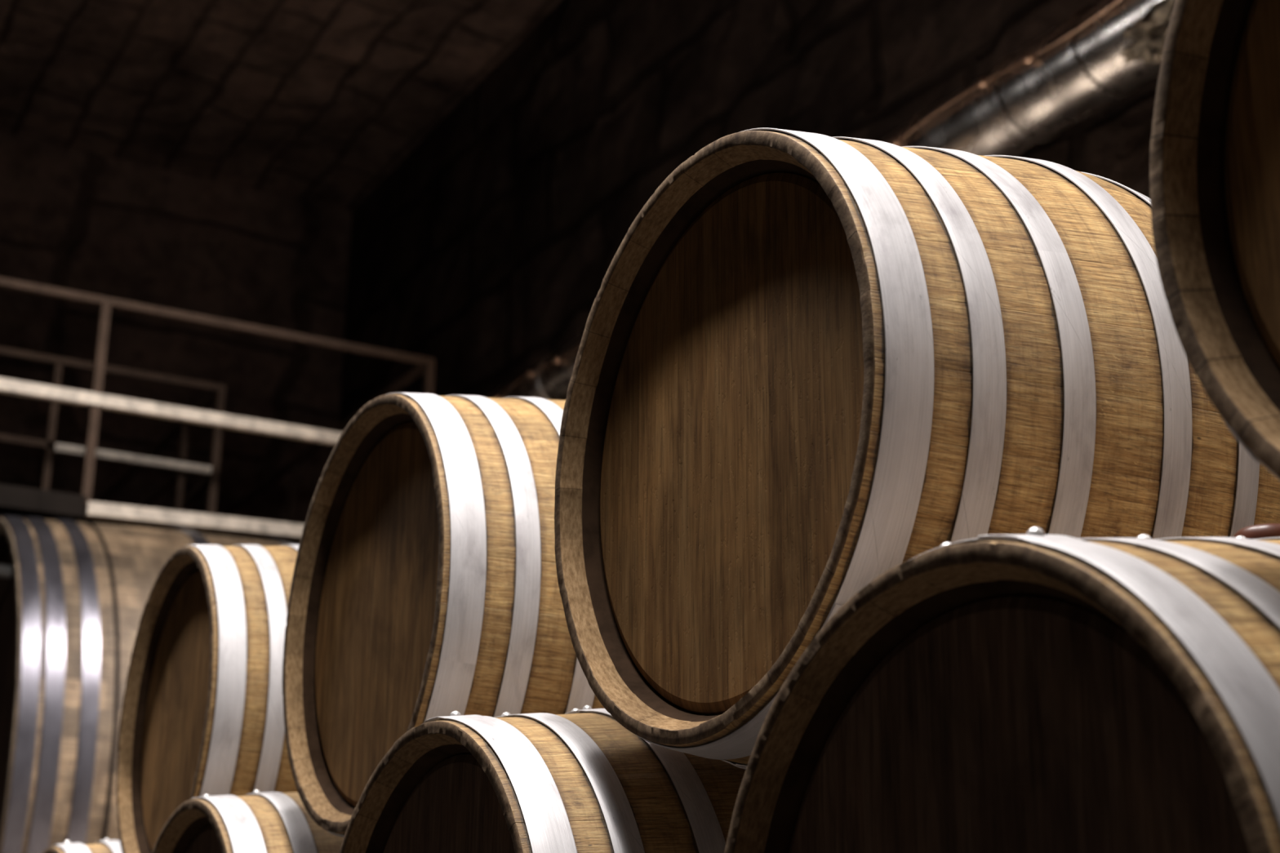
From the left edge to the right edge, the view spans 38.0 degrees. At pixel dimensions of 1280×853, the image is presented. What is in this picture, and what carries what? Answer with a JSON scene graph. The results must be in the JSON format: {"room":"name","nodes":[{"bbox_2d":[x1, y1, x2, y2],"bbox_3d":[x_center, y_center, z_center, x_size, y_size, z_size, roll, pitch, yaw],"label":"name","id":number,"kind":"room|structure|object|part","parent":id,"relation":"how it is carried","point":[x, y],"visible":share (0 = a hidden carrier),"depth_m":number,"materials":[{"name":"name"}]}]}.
{"room":"wine cellar","nodes":[
{"label":"wine cellar","id":0,"kind":"room"},
{"bbox_2d":[0,132,352,524],"bbox_3d":[-6.498,0.664,11.405,9.600,6.500,0.309,10,-20,-27],"label":"wall","id":1,"kind":"structure","parent":0,"point":[71,219],"depth_m":13.57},
{"bbox_2d":[0,0,560,210],"bbox_3d":[-2.480,-4.830,5.653,9.600,0.500,16.300,10,-20,-27],"label":"ceiling","id":2,"kind":"structure","parent":0,"point":[318,101],"depth_m":12.62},
{"bbox_2d":[339,0,1159,423],"bbox_3d":[1.703,-0.743,6.802,0.353,6.500,16.300,10,-20,-27],"label":"wall","id":3,"kind":"structure","parent":0,"point":[488,250],"depth_m":10.62,"materials":[{"name":"stone"}]},
{"bbox_2d":[486,0,1175,399],"bbox_3d":[1.713,-1.190,6.048,0.770,0.387,13.602,10,-20,-27],"label":"pipe","id":4,"kind":"object","parent":3,"relation":"attached to","point":[1106,60],"visible":0.37,"depth_m":6.10,"materials":[{"name":"metal"}]},
{"bbox_2d":[493,0,1120,398],"bbox_3d":[1.088,-1.116,6.380,0.036,0.111,12.001,10,-20,-27],"label":"copper line","id":5,"kind":"object","parent":4,"relation":"attached to","point":[1028,58],"visible":0.36,"depth_m":6.26,"materials":[{"name":"metal"}]},
{"bbox_3d":[-2.540,1.690,3.552,10.000,0.200,16.700,10,-20,-27],"label":"floor","id":6,"kind":"structure","parent":0,"visible":0},
{"bbox_2d":[0,564,12,578],"bbox_3d":[-4.228,1.503,7.248,3.200,2.394,0.080,10,-20,-27],"label":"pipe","id":7,"kind":"object","parent":6,"relation":"on","point":[6,571],"visible":1,"depth_m":8.31,"materials":[{"name":"grey metal"}]},
{"bbox_2d":[0,276,435,544],"bbox_3d":[-4.763,1.503,9.463,6.106,3.742,4.290,10,-20,-27],"label":"catwalk","id":8,"kind":"object","parent":6,"relation":"on","point":[42,503],"visible":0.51,"depth_m":9.05,"materials":[{"name":"brown paint"}]},
{"bbox_3d":[-4.949,-0.244,8.581,4.420,0.035,0.035,10,-20,-27],"label":"rail","id":9,"kind":"part","parent":8,"relation":"part of","materials":[{"name":"brown metal"}]},
{"bbox_3d":[-3.042,0.149,9.570,0.035,1.015,0.035,10,-20,-27],"label":"railing post","id":10,"kind":"part","parent":8,"relation":"part of","materials":[{"name":"metal"}]},
{"bbox_3d":[-2.557,-0.115,8.737,0.042,1.015,0.042,10,-20,-27],"label":"railing post","id":11,"kind":"part","parent":8,"relation":"part of","materials":[{"name":"brown metal"}]},
{"bbox_3d":[-3.453,0.918,11.968,0.035,1.015,0.035,10,-20,-27],"label":"railing post","id":12,"kind":"part","parent":8,"relation":"part of","materials":[{"name":"metal"}]},
{"bbox_3d":[-4.569,-0.618,8.921,5.280,0.035,0.035,10,-20,-27],"label":"rail","id":13,"kind":"part","parent":8,"relation":"part of","materials":[{"name":"brown metal"}]},
{"bbox_3d":[-2.651,0.174,9.791,0.840,0.040,0.035,10,-20,-27],"label":"rail","id":14,"kind":"part","parent":8,"relation":"part of","materials":[{"name":"grey metal"}]},
{"bbox_3d":[-3.071,0.221,11.482,0.035,0.035,3.250,10,-20,-27],"label":"rail","id":15,"kind":"part","parent":8,"relation":"part of","materials":[{"name":"grey metal"}]},
{"bbox_3d":[-3.225,0.593,11.646,0.030,0.030,2.630,10,-20,-27],"label":"rail","id":16,"kind":"part","parent":8,"relation":"part of","materials":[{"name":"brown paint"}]},
{"bbox_3d":[-3.744,-0.334,8.112,6.065,0.067,0.050,10,-20,-27],"label":"rail","id":17,"kind":"part","parent":8,"relation":"part of","materials":[{"name":"grey metal"}]},
{"bbox_3d":[-2.616,0.465,10.536,0.035,1.015,0.035,10,-20,-27],"label":"railing post","id":18,"kind":"part","parent":8,"relation":"part of","materials":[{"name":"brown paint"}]},
{"bbox_3d":[-2.406,0.337,10.182,0.035,0.085,0.504,10,-20,-27],"label":"rail","id":19,"kind":"part","parent":8,"relation":"part of","materials":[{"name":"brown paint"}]},
{"bbox_3d":[-2.285,0.285,9.970,0.040,1.015,0.040,10,-20,-27],"label":"railing post","id":20,"kind":"part","parent":8,"relation":"part of","materials":[{"name":"metal"}]},
{"bbox_3d":[-3.731,-0.809,8.271,6.085,0.035,0.035,10,-20,-27],"label":"rail","id":21,"kind":"part","parent":8,"relation":"part of","materials":[{"name":"brown metal"}]},
{"bbox_3d":[-2.749,1.044,12.339,0.035,1.015,0.035,10,-20,-27],"label":"railing post","id":22,"kind":"part","parent":8,"relation":"part of","materials":[{"name":"metal"}]},
{"bbox_3d":[-2.117,0.701,11.257,0.035,1.015,0.035,10,-20,-27],"label":"railing post","id":23,"kind":"part","parent":8,"relation":"part of","materials":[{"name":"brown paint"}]},
{"bbox_3d":[-2.125,0.225,11.433,0.035,0.035,4.250,10,-20,-27],"label":"rail","id":24,"kind":"part","parent":8,"relation":"part of","materials":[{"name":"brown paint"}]},
{"bbox_3d":[-1.095,0.147,9.508,0.042,1.015,0.042,10,-20,-27],"label":"railing post","id":25,"kind":"part","parent":8,"relation":"part of","materials":[{"name":"brown metal"}]},
{"bbox_3d":[0.229,1.081,2.121,0.044,0.130,4.600,10,-20,-27],"label":"bearer","id":26,"kind":"object","parent":6,"relation":"on","visible":0},
{"bbox_2d":[724,523,1279,852],"bbox_3d":[0.506,0.423,1.405,0.698,0.716,0.691,10,-20,-27],"label":"barrel","id":27,"kind":"object","parent":26,"relation":"on","point":[1035,691],"visible":1,"depth_m":1.26,"materials":[{"name":"oak wood"}]},
{"bbox_2d":[1149,0,1279,479],"bbox_3d":[0.808,-0.183,1.219,0.698,0.711,0.691,10,-20,-27],"label":"barrel","id":28,"kind":"object","parent":27,"relation":"on","point":[1215,154],"visible":1,"depth_m":1.28,"materials":[{"name":"oak wood"}]},
{"bbox_3d":[-0.116,1.019,1.939,0.044,0.130,4.600,10,-20,-27],"label":"bearer","id":29,"kind":"object","parent":6,"relation":"on","visible":0},
{"bbox_2d":[42,838,122,852],"bbox_3d":[-0.853,1.156,3.701,0.698,0.717,0.691,10,-20,-27],"label":"barrel","id":30,"kind":"object","parent":29,"relation":"on","point":[107,846],"visible":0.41,"depth_m":3.59,"materials":[{"name":"wood"}]},
{"bbox_2d":[151,790,343,852],"bbox_3d":[-0.387,0.901,2.905,0.698,0.711,0.691,10,-20,-27],"label":"barrel","id":31,"kind":"object","parent":29,"relation":"on","point":[256,822],"visible":0.38,"depth_m":2.73,"materials":[{"name":"oak wood"},{"name":"galvanised steel"}]},
{"bbox_2d":[115,544,299,852],"bbox_3d":[-0.552,0.560,3.489,0.698,0.715,0.691,10,-20,-27],"label":"barrel","id":32,"kind":"object","parent":31,"relation":"on","point":[202,713],"visible":0.35,"depth_m":3.27,"materials":[{"name":"oak wood"},{"name":"galvanised steel"}]},
{"bbox_2d":[338,705,746,852],"bbox_3d":[0.058,0.662,2.145,0.698,0.711,0.691,10,-20,-27],"label":"barrel","id":33,"kind":"object","parent":29,"relation":"on","point":[577,780],"visible":0.48,"depth_m":1.95,"materials":[{"name":"oak wood"},{"name":"galvanised steel"}]},
{"bbox_2d":[282,392,604,836],"bbox_3d":[-0.087,0.298,2.721,0.698,0.712,0.691,10,-20,-27],"label":"barrel","id":34,"kind":"object","parent":33,"relation":"on","point":[424,586],"visible":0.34,"depth_m":2.49,"materials":[{"name":"oak wood"},{"name":"galvanised steel"}]},
{"bbox_2d":[554,127,1279,769],"bbox_3d":[0.354,0.052,1.980,0.698,0.710,0.692,10,-20,-27],"label":"barrel","id":35,"kind":"object","parent":33,"relation":"on","point":[808,366],"visible":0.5,"depth_m":1.71,"materials":[{"name":"oak wood"}]},
{"bbox_3d":[-2.521,2.870,8.052,0.180,0.314,1.500,10,-20,-27],"label":"cradle","id":36,"kind":"object","parent":6,"relation":"on","visible":0},
{"bbox_2d":[0,515,293,852],"bbox_3d":[-1.838,1.841,8.777,2.705,2.602,2.602,10,-20,-27],"label":"large cask","id":37,"kind":"object","parent":36,"relation":"on","point":[73,602],"visible":0.37,"depth_m":7.45,"materials":[{"name":"wood"}]}
]}

